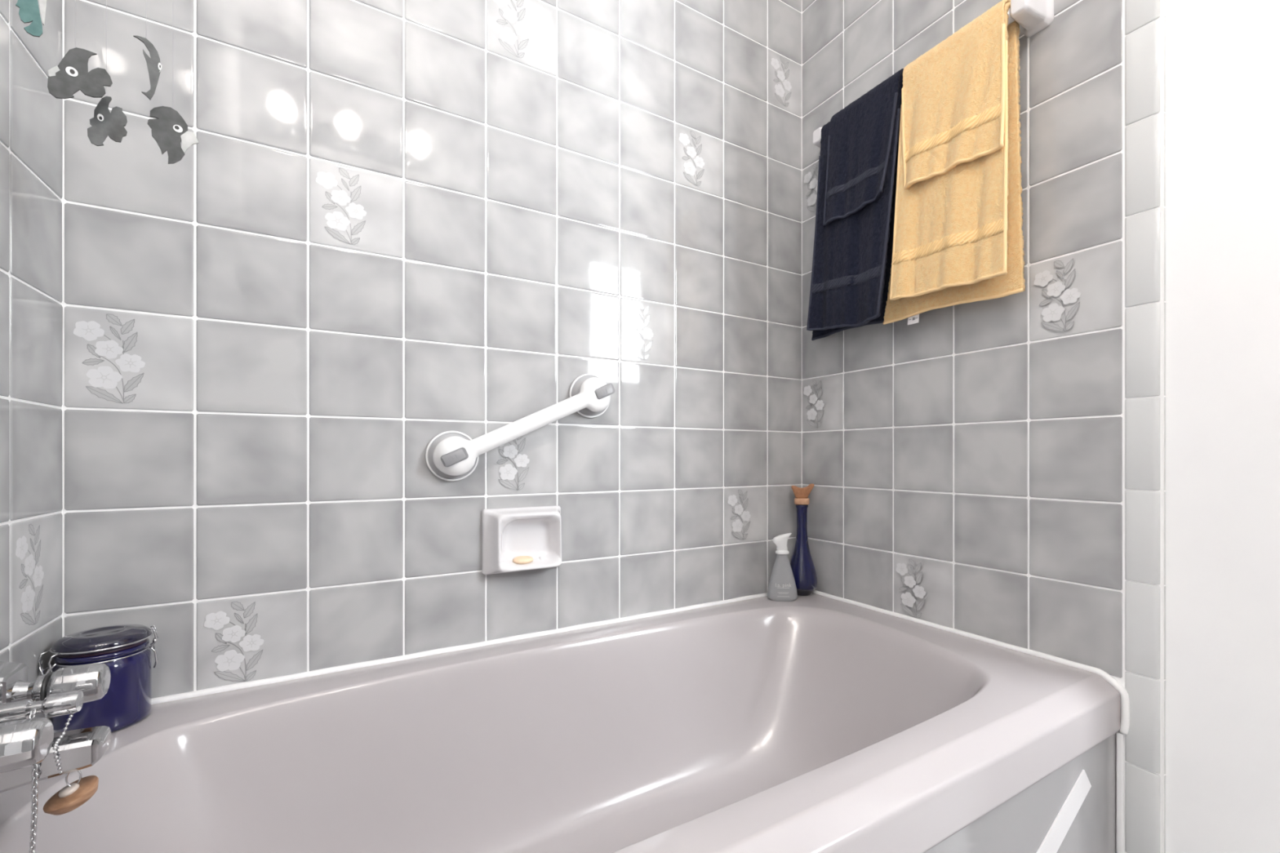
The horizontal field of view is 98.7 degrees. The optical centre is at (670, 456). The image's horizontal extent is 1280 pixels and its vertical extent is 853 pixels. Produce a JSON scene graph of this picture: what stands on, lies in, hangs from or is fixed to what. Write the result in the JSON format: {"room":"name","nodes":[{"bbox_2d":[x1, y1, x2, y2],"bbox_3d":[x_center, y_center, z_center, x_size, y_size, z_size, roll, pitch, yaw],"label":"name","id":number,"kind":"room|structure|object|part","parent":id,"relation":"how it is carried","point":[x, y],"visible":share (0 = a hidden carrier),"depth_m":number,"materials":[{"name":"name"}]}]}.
{"room":"bathroom","nodes":[
{"label":"bathroom","id":0,"kind":"room"},
{"bbox_2d":[0,0,62,721],"bbox_3d":[-0.650,-0.521,0.414,0.003,2.900,0.922,0,0,-32],"label":"wall","id":1,"kind":"structure","parent":0,"point":[31,117],"depth_m":0.71,"materials":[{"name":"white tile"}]},
{"bbox_2d":[0,661,111,793],"bbox_3d":[-0.633,0.268,0.523,0.138,0.104,0.218,0,0,-32],"label":"tap","id":2,"kind":"object","parent":1,"relation":"attached to","point":[25,743],"visible":1,"depth_m":0.54,"materials":[{"name":"silver metal"}]},
{"bbox_3d":[-0.570,0.250,0.474,0.043,0.040,0.041,0,0,-32],"label":"knob","id":3,"kind":"part","parent":2,"relation":"part of","materials":[{"name":"silver metal"}]},
{"bbox_3d":[-0.679,0.250,0.583,0.028,0.033,0.033,0,0,-32],"label":"stem","id":4,"kind":"part","parent":2,"relation":"part of","materials":[{"name":"silver metal"}]},
{"bbox_2d":[28,708,38,852],"bbox_3d":[-0.608,0.409,0.524,0.034,0.327,0.010,0,0,41],"label":"chain","id":5,"kind":"object","parent":2,"relation":"hanging from","point":[34,793],"visible":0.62,"depth_m":0.51,"materials":[{"name":"silver metal"}]},
{"bbox_3d":[-0.632,0.249,0.539,0.073,0.022,0.022,0,0,-32],"label":"diverter knob","id":6,"kind":"part","parent":2,"relation":"part of","materials":[{"name":"silver metal"}]},
{"bbox_2d":[40,671,53,701],"bbox_3d":[-0.668,0.250,0.590,0.003,0.035,0.035,0,0,-32],"label":"washer","id":7,"kind":"object","parent":2,"relation":"in","point":[46,681],"depth_m":0.58,"materials":[{"name":"grey metal"}]},
{"bbox_3d":[-0.633,0.297,0.523,0.138,0.047,0.054,0,0,-32],"label":"spout","id":8,"kind":"part","parent":2,"relation":"part of","materials":[{"name":"silver metal"}]},
{"bbox_2d":[43,713,98,815],"bbox_3d":[-0.591,0.302,0.541,0.038,0.090,0.040,0,0,-32],"label":"plug","id":9,"kind":"object","parent":2,"relation":"hanging from","point":[75,794],"visible":1,"depth_m":0.54,"materials":[{"name":"brown wood"}]},
{"bbox_3d":[-0.593,0.284,0.539,0.010,0.055,0.039,0,0,-25],"label":"bead chain","id":10,"kind":"part","parent":9,"relation":"part of","materials":[{"name":"silver metal"}]},
{"bbox_3d":[-0.593,0.329,0.541,0.014,0.009,0.015,0,0,-32],"label":"knob","id":11,"kind":"part","parent":9,"relation":"part of","materials":[{"name":"white plastic"}]},
{"bbox_3d":[-0.648,0.250,0.602,0.043,0.040,0.041,0,0,-32],"label":"knob","id":12,"kind":"part","parent":2,"relation":"part of","materials":[{"name":"silver metal"}]},
{"bbox_2d":[62,0,801,698],"bbox_3d":[-0.254,-0.521,1.197,1.500,2.900,0.004,0,0,-32],"label":"wall","id":13,"kind":"structure","parent":0,"point":[389,227],"depth_m":1.05,"materials":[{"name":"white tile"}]},
{"bbox_2d":[425,373,615,481],"bbox_3d":[-0.292,-0.069,1.139,0.392,0.235,0.058,0,0,-32],"label":"grab bar","id":14,"kind":"object","parent":13,"relation":"attached to","point":[450,455],"visible":1,"depth_m":1.09,"materials":[{"name":"white plastic"}]},
{"bbox_2d":[425,431,479,481],"bbox_3d":[-0.429,-0.001,1.082,0.099,0.099,0.004,0,0,-32],"label":"cup","id":15,"kind":"object","parent":14,"relation":"on","point":[431,464],"depth_m":1.07,"materials":[{"name":"white plastic"}]},
{"bbox_3d":[-0.411,0.002,1.039,0.043,0.033,0.012,0,0,-32],"label":"release lever","id":16,"kind":"part","parent":14,"relation":"part of","materials":[{"name":"grey plastic"}]},
{"bbox_2d":[568,373,609,417],"bbox_3d":[-0.179,-0.137,1.235,0.099,0.099,0.013,0,0,-32],"label":"cup","id":17,"kind":"object","parent":14,"relation":"on","point":[575,388],"depth_m":1.22,"materials":[{"name":"white plastic"}]},
{"bbox_3d":[-0.146,-0.143,1.203,0.043,0.033,0.012,0,0,-32],"label":"release lever","id":18,"kind":"part","parent":14,"relation":"part of","materials":[{"name":"grey plastic"}]},
{"bbox_2d":[481,505,561,574],"bbox_3d":[-0.300,0.174,1.139,0.166,0.134,0.053,0,0,-32],"label":"soap dish","id":19,"kind":"object","parent":13,"relation":"attached to","point":[508,534],"visible":0.99,"depth_m":1.14,"materials":[{"name":"white ceramic"}]},
{"bbox_2d":[512,555,533,564],"bbox_3d":[-0.304,0.213,1.132,0.042,0.015,0.025,0,0,-34],"label":"soap","id":20,"kind":"object","parent":19,"relation":"in","point":[521,559],"visible":1,"depth_m":1.12,"materials":[{"name":"beige wax"}]},
{"bbox_2d":[151,590,1129,734],"bbox_3d":[-0.056,0.425,0.876,1.504,0.101,0.782,0,0,-32],"label":"trim","id":21,"kind":"structure","parent":13,"relation":"attached to","point":[1125,703],"depth_m":1.05,"materials":[{"name":"white plastic"}]},
{"bbox_2d":[801,0,1279,852],"bbox_3d":[0.696,-0.521,1.187,0.120,2.900,1.022,0,0,-32],"label":"wall","id":22,"kind":"structure","parent":0,"point":[965,463],"depth_m":0.99,"materials":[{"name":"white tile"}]},
{"bbox_2d":[813,0,1053,147],"bbox_3d":[0.547,-0.857,1.247,0.080,0.075,0.546,0,0,-32],"label":"towel rail","id":23,"kind":"object","parent":22,"relation":"attached to","point":[1033,15],"visible":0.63,"depth_m":1.03,"materials":[{"name":"white ceramic"}]},
{"bbox_2d":[806,72,902,340],"bbox_3d":[0.451,-0.588,1.364,0.086,0.549,0.317,0,0,-30],"label":"bath towel","id":24,"kind":"object","parent":23,"relation":"hanging from","point":[852,260],"visible":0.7,"depth_m":1.33,"materials":[{"name":"blue fabric"}]},
{"bbox_2d":[822,68,903,226],"bbox_3d":[0.468,-0.727,1.319,0.084,0.287,0.217,0,0,-32],"label":"hand towel","id":25,"kind":"object","parent":24,"relation":"on","point":[860,141],"visible":0.94,"depth_m":1.30,"materials":[{"name":"blue fabric"}]},
{"bbox_2d":[882,1,1025,324],"bbox_3d":[0.569,-0.580,1.154,0.063,0.563,0.306,0,0,-32],"label":"bath towel","id":26,"kind":"object","parent":23,"relation":"hanging from","point":[958,237],"visible":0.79,"depth_m":1.09,"materials":[{"name":"yellow fabric"}]},
{"bbox_2d":[901,0,1020,189],"bbox_3d":[0.587,-0.724,1.127,0.083,0.293,0.219,0,0,-32],"label":"hand towel","id":27,"kind":"object","parent":26,"relation":"on","point":[953,95],"visible":0.98,"depth_m":1.10,"materials":[{"name":"yellow fabric"}]},
{"bbox_3d":[0.528,-0.839,1.235,0.024,0.024,0.496,0,0,-32],"label":"rail","id":28,"kind":"part","parent":23,"relation":"part of","materials":[{"name":"white ceramic"}]},
{"bbox_2d":[1116,732,1123,852],"bbox_3d":[0.776,0.703,0.946,0.006,0.452,0.010,0,0,-32],"label":"trim","id":29,"kind":"structure","parent":22,"relation":"attached to","point":[1119,735],"depth_m":0.94,"materials":[{"name":"white plastic"}]},
{"bbox_2d":[1124,0,1165,852],"bbox_3d":[0.799,-0.521,0.924,0.012,2.900,0.053,0,0,-32],"label":"trim","id":30,"kind":"structure","parent":22,"relation":"attached to","point":[1144,47],"depth_m":0.92,"materials":[{"name":"white tile"}]},
{"bbox_3d":[0.703,-2.001,0.631,2.770,0.060,2.170,0,0,-32],"label":"ceiling","id":31,"kind":"structure","parent":0,"visible":0},
{"bbox_2d":[15,0,46,36],"bbox_3d":[-0.711,-1.220,0.610,0.003,1.502,0.023,0,0,41],"label":"fish","id":32,"kind":"object","parent":31,"relation":"hanging from","point":[28,11],"visible":1,"depth_m":0.61},
{"bbox_2d":[47,0,112,98],"bbox_3d":[-0.647,-1.178,0.602,0.003,1.586,0.049,0,0,43],"label":"fish","id":33,"kind":"object","parent":31,"relation":"hanging from","point":[71,75],"visible":1,"depth_m":0.60,"materials":[{"name":"dark grey paper"},{"name":"white paper"},{"name":"nylon thread"}]},
{"bbox_2d":[87,0,127,146],"bbox_3d":[-0.651,-1.164,0.635,0.003,1.615,0.032,0,0,44],"label":"fish","id":34,"kind":"object","parent":31,"relation":"hanging from","point":[104,123],"visible":1,"depth_m":0.63,"materials":[{"name":"dark grey paper"},{"name":"white paper"},{"name":"nylon thread"}]},
{"bbox_2d":[133,35,162,99],"bbox_3d":[-0.579,-1.184,0.609,0.023,1.574,0.003,0,0,-44],"label":"fish","id":35,"kind":"object","parent":31,"relation":"hanging from","point":[153,64],"visible":1,"depth_m":0.61},
{"bbox_2d":[147,106,198,164],"bbox_3d":[-0.576,-1.155,0.636,0.044,1.633,0.003,0,0,-42],"label":"fish","id":36,"kind":"object","parent":31,"relation":"hanging from","point":[170,128],"visible":1,"depth_m":0.63},
{"bbox_3d":[0.703,0.959,0.631,2.770,0.060,2.170,0,0,-32],"label":"floor","id":37,"kind":"structure","parent":0,"visible":0},
{"bbox_2d":[0,592,1120,852],"bbox_3d":[-0.055,0.656,0.875,1.491,0.545,0.754,0,0,-32],"label":"bathtub","id":38,"kind":"object","parent":37,"relation":"on","point":[812,723],"visible":0.98,"depth_m":0.94,"materials":[{"name":"grey ceramic"}]},
{"bbox_2d":[37,624,158,733],"bbox_3d":[-0.813,0.317,0.787,0.114,0.132,0.104,0,0,-32],"label":"jar","id":39,"kind":"object","parent":38,"relation":"on","point":[127,700],"visible":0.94,"depth_m":0.77,"materials":[{"name":"blue"}]},
{"bbox_3d":[-0.813,0.260,0.787,0.100,0.018,0.100,0,0,-32],"label":"lid","id":40,"kind":"part","parent":39,"relation":"part of","materials":[{"name":"black"}]},
{"bbox_2d":[767,533,797,601],"bbox_3d":[0.301,0.295,1.474,0.081,0.181,0.044,0,0,4],"label":"spray bottle","id":41,"kind":"object","parent":38,"relation":"on","point":[782,587],"visible":1,"depth_m":1.46,"materials":[{"name":"grey plastic"}]},
{"bbox_2d":[790,484,817,595],"bbox_3d":[0.367,0.229,1.530,0.084,0.308,0.084,0,0,-32],"label":"bottle","id":42,"kind":"object","parent":38,"relation":"on","point":[802,564],"visible":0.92,"depth_m":1.51,"materials":[{"name":"blue glass"}]},
{"bbox_3d":[0.137,0.701,0.563,1.490,0.456,0.008,0,0,-32],"label":"panel","id":43,"kind":"part","parent":38,"relation":"part of","materials":[{"name":"grey plastic"}]}
]}

